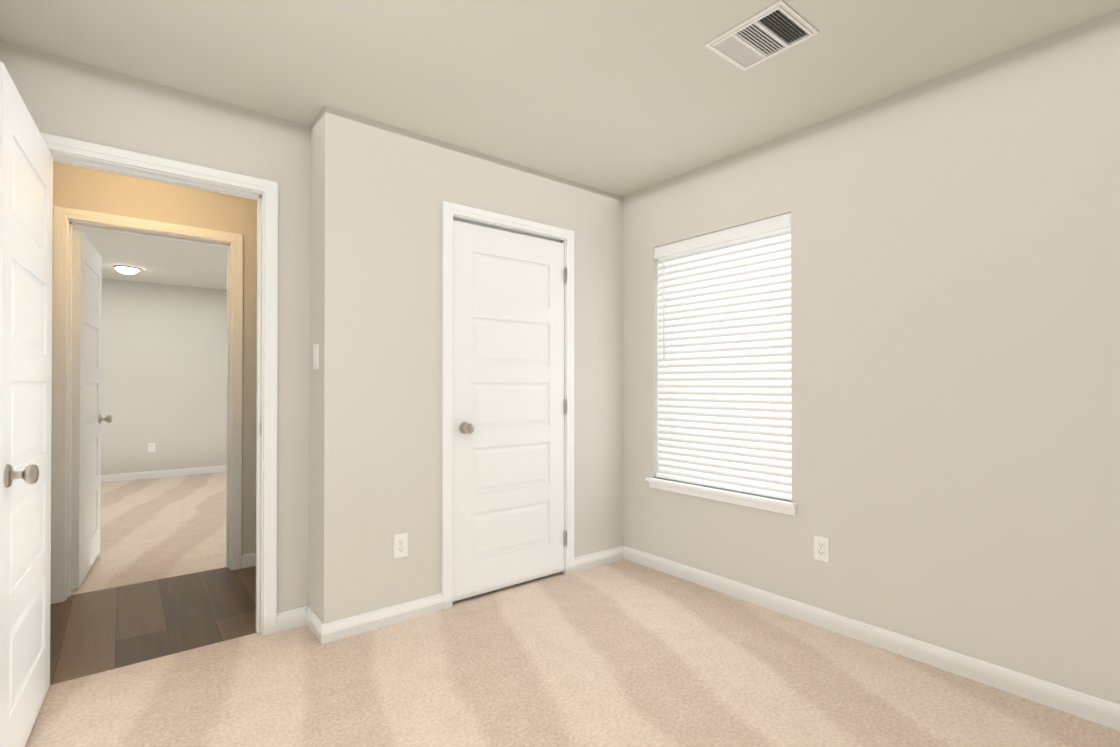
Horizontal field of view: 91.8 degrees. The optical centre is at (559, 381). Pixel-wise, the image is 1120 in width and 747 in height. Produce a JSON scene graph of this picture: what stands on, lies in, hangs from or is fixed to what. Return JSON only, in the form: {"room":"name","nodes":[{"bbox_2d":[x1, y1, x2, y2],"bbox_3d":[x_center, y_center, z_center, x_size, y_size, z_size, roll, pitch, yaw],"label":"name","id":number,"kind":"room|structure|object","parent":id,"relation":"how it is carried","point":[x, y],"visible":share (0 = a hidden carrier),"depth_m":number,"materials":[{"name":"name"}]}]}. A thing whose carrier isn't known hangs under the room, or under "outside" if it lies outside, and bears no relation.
{"room":"empty bedroom","nodes":[
{"label":"empty bedroom","id":0,"kind":"room"},
{"bbox_2d":[70,472,225,594],"bbox_3d":[-3.684,1.248,5.094,3.340,0.100,4.470,0,0,-39],"label":"floor carpet","id":1,"kind":"object","parent":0,"point":[151,529],"visible":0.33,"depth_m":4.37,"materials":[{"name":"beige carpet"}]},
{"bbox_2d":[71,279,226,474],"bbox_3d":[-5.063,-0.011,6.912,3.420,2.440,0.120,0,0,-39],"label":"wall","id":2,"kind":"structure","parent":0,"point":[164,368],"depth_m":6.86,"materials":[{"name":"paint"}]},
{"bbox_2d":[148,443,154,451],"bbox_3d":[-5.108,0.829,6.787,0.072,0.117,0.010,0,0,-39],"label":"outlet","id":3,"kind":"object","parent":2,"relation":"attached to","point":[151,447],"visible":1,"depth_m":6.78,"materials":[{"name":"white plastic"}]},
{"bbox_2d":[101,465,225,481],"bbox_3d":[-5.069,1.166,6.815,3.240,0.085,0.013,0,0,-39],"label":"baseboard","id":4,"kind":"structure","parent":2,"relation":"attached to","point":[154,474],"depth_m":6.83,"materials":[{"name":"white wood"}]},
{"bbox_2d":[50,566,256,684],"bbox_3d":[-2.413,1.232,2.504,2.074,0.100,1.160,0,0,-39],"label":"floor","id":5,"kind":"structure","parent":0,"point":[95,632],"depth_m":2.69,"materials":[{"name":"brown wood"}]},
{"bbox_2d":[0,40,309,612],"bbox_3d":[-2.108,-0.040,2.037,2.154,2.440,0.120,0,0,-39],"label":"wall","id":6,"kind":"structure","parent":0,"point":[67,98],"depth_m":2.51,"materials":[{"name":"paint"}]},
{"bbox_2d":[0,61,52,746],"bbox_3d":[-1.739,0.148,1.756,0.167,2.020,0.763,0,0,-36],"label":"entry door","id":7,"kind":"structure","parent":6,"relation":"in","point":[26,207],"depth_m":1.70,"materials":[{"name":"white wood"}]},
{"bbox_2d":[40,132,277,635],"bbox_3d":[-1.727,0.119,2.343,0.888,2.125,0.158,0,0,-39],"label":"door frame","id":8,"kind":"structure","parent":6,"relation":"attached to","point":[89,155],"depth_m":2.54,"materials":[{"name":"white wood"}]},
{"bbox_2d":[53,162,256,553],"bbox_3d":[-2.271,-0.032,3.345,3.540,2.440,0.120,0,0,-39],"label":"wall","id":9,"kind":"structure","parent":0,"point":[82,188],"depth_m":3.35,"materials":[{"name":"paint"}]},
{"bbox_2d":[71,230,111,588],"bbox_3d":[-2.939,0.158,3.377,0.167,2.020,0.763,0,0,-33],"label":"door","id":10,"kind":"structure","parent":9,"relation":"in","point":[87,418],"depth_m":3.23,"materials":[{"name":"white wood"}]},
{"bbox_2d":[51,206,242,603],"bbox_3d":[-2.412,0.124,3.229,0.888,2.125,0.158,0,0,-39],"label":"door frame","id":11,"kind":"structure","parent":9,"relation":"attached to","point":[65,219],"depth_m":2.99,"materials":[{"name":"white wood"}]},
{"bbox_2d":[242,552,255,567],"bbox_3d":[-2.413,1.140,2.504,2.034,0.085,1.000,0,0,-39],"label":"baseboard","id":12,"kind":"structure","parent":9,"relation":"attached to","point":[248,559],"depth_m":3.47,"materials":[{"name":"white wood"}]},
{"bbox_2d":[309,116,317,613],"bbox_3d":[-1.295,-0.036,2.842,0.120,2.440,0.630,0,0,-39],"label":"wall","id":13,"kind":"structure","parent":0,"point":[313,373],"depth_m":2.58,"materials":[{"name":"paint"}]},
{"bbox_2d":[313,344,318,368],"bbox_3d":[-1.156,-0.117,2.563,0.011,0.117,0.072,0,0,-39],"label":"light switch","id":14,"kind":"object","parent":13,"relation":"attached to","point":[315,356],"visible":0.98,"depth_m":2.55,"materials":[{"name":"white plastic"}]},
{"bbox_2d":[316,105,622,622],"bbox_3d":[-0.359,-0.034,3.114,1.921,2.440,0.120,0,0,-39],"label":"wall","id":15,"kind":"structure","parent":0,"point":[385,191],"depth_m":2.70,"materials":[{"name":"paint"}]},
{"bbox_2d":[313,593,441,643],"bbox_3d":[-0.845,1.141,2.631,0.594,0.085,0.013,0,0,-39],"label":"baseboard","id":16,"kind":"structure","parent":15,"relation":"attached to","point":[364,622],"depth_m":2.59,"materials":[{"name":"white wood"}]},
{"bbox_2d":[393,532,407,558],"bbox_3d":[-0.786,0.811,2.681,0.072,0.117,0.010,0,0,-39],"label":"outlet","id":17,"kind":"object","parent":15,"relation":"attached to","point":[400,545],"visible":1,"depth_m":2.68,"materials":[{"name":"white plastic"}]},
{"bbox_2d":[441,201,573,609],"bbox_3d":[-0.301,0.124,3.148,0.894,2.125,0.140,0,0,-39],"label":"trim","id":18,"kind":"structure","parent":15,"relation":"attached to","point":[451,212],"depth_m":2.95,"materials":[{"name":"white wood"}]},
{"bbox_2d":[453,220,563,601],"bbox_3d":[-0.284,0.156,3.121,0.769,2.020,0.167,0,0,-39],"label":"closet door","id":19,"kind":"structure","parent":15,"relation":"in","point":[508,408],"depth_m":3.08,"materials":[{"name":"white wood"}]},
{"bbox_2d":[574,545,624,571],"bbox_3d":[0.248,1.146,3.510,0.423,0.085,0.013,0,0,-39],"label":"baseboard","id":20,"kind":"structure","parent":15,"relation":"attached to","point":[591,560],"depth_m":3.51,"materials":[{"name":"white wood"}]},
{"bbox_2d":[0,0,1119,289],"bbox_3d":[-1.699,-1.313,3.196,4.235,0.120,10.140,0,0,-39],"label":"ceiling","id":21,"kind":"structure","parent":0,"point":[622,98],"depth_m":2.16,"materials":[{"name":"paint"}]},
{"bbox_2d":[114,265,140,273],"bbox_3d":[-4.711,-1.202,5.906,0.230,0.070,0.230,0,0,-39],"label":"light","id":22,"kind":"object","parent":21,"relation":"attached to","point":[126,269],"visible":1,"depth_m":5.85,"materials":[{"name":"white glass"}]},
{"bbox_2d":[704,0,818,70],"bbox_3d":[0.737,-1.255,1.992,0.262,0.010,0.305,0,0,-39],"label":"ceiling vent","id":23,"kind":"object","parent":21,"relation":"in","point":[776,28],"visible":1,"depth_m":1.98,"materials":[{"name":"white metal"}]},
{"bbox_2d":[25,559,1119,746],"bbox_3d":[0.425,1.225,1.276,3.033,0.100,4.310,0,0,-39],"label":"floor","id":24,"kind":"structure","parent":0,"point":[622,653],"depth_m":2.08,"materials":[{"name":"beige carpet"}]},
{"bbox_2d":[623,10,1119,703],"bbox_3d":[1.152,-0.035,2.895,0.160,2.440,5.870,0,0,-39],"label":"wall","id":25,"kind":"structure","parent":0,"point":[955,304],"depth_m":2.23,"materials":[{"name":"paint"}]},
{"bbox_2d":[645,477,797,515],"bbox_3d":[0.906,0.643,3.116,0.142,0.063,0.982,0,0,-39],"label":"window sill","id":26,"kind":"structure","parent":25,"relation":"attached to","point":[757,501],"depth_m":3.01,"materials":[{"name":"white wood"}]},
{"bbox_2d":[654,213,791,500],"bbox_3d":[0.914,-0.123,3.127,0.062,1.466,0.914,0,0,-39],"label":"window blinds","id":27,"kind":"object","parent":25,"relation":"attached to","point":[725,376],"visible":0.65,"depth_m":3.07,"materials":[{"name":"white plastic"}]},
{"bbox_2d":[814,535,828,562],"bbox_3d":[1.261,0.808,2.619,0.010,0.117,0.072,0,0,-39],"label":"outlet","id":28,"kind":"object","parent":25,"relation":"attached to","point":[821,548],"visible":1,"depth_m":2.61,"materials":[{"name":"white plastic"}]},
{"bbox_2d":[625,546,1119,730],"bbox_3d":[1.673,1.137,2.102,0.013,0.085,3.992,0,0,-39],"label":"baseboard","id":29,"kind":"structure","parent":25,"relation":"attached to","point":[1103,712],"depth_m":2.31,"materials":[{"name":"white wood"}]}
]}

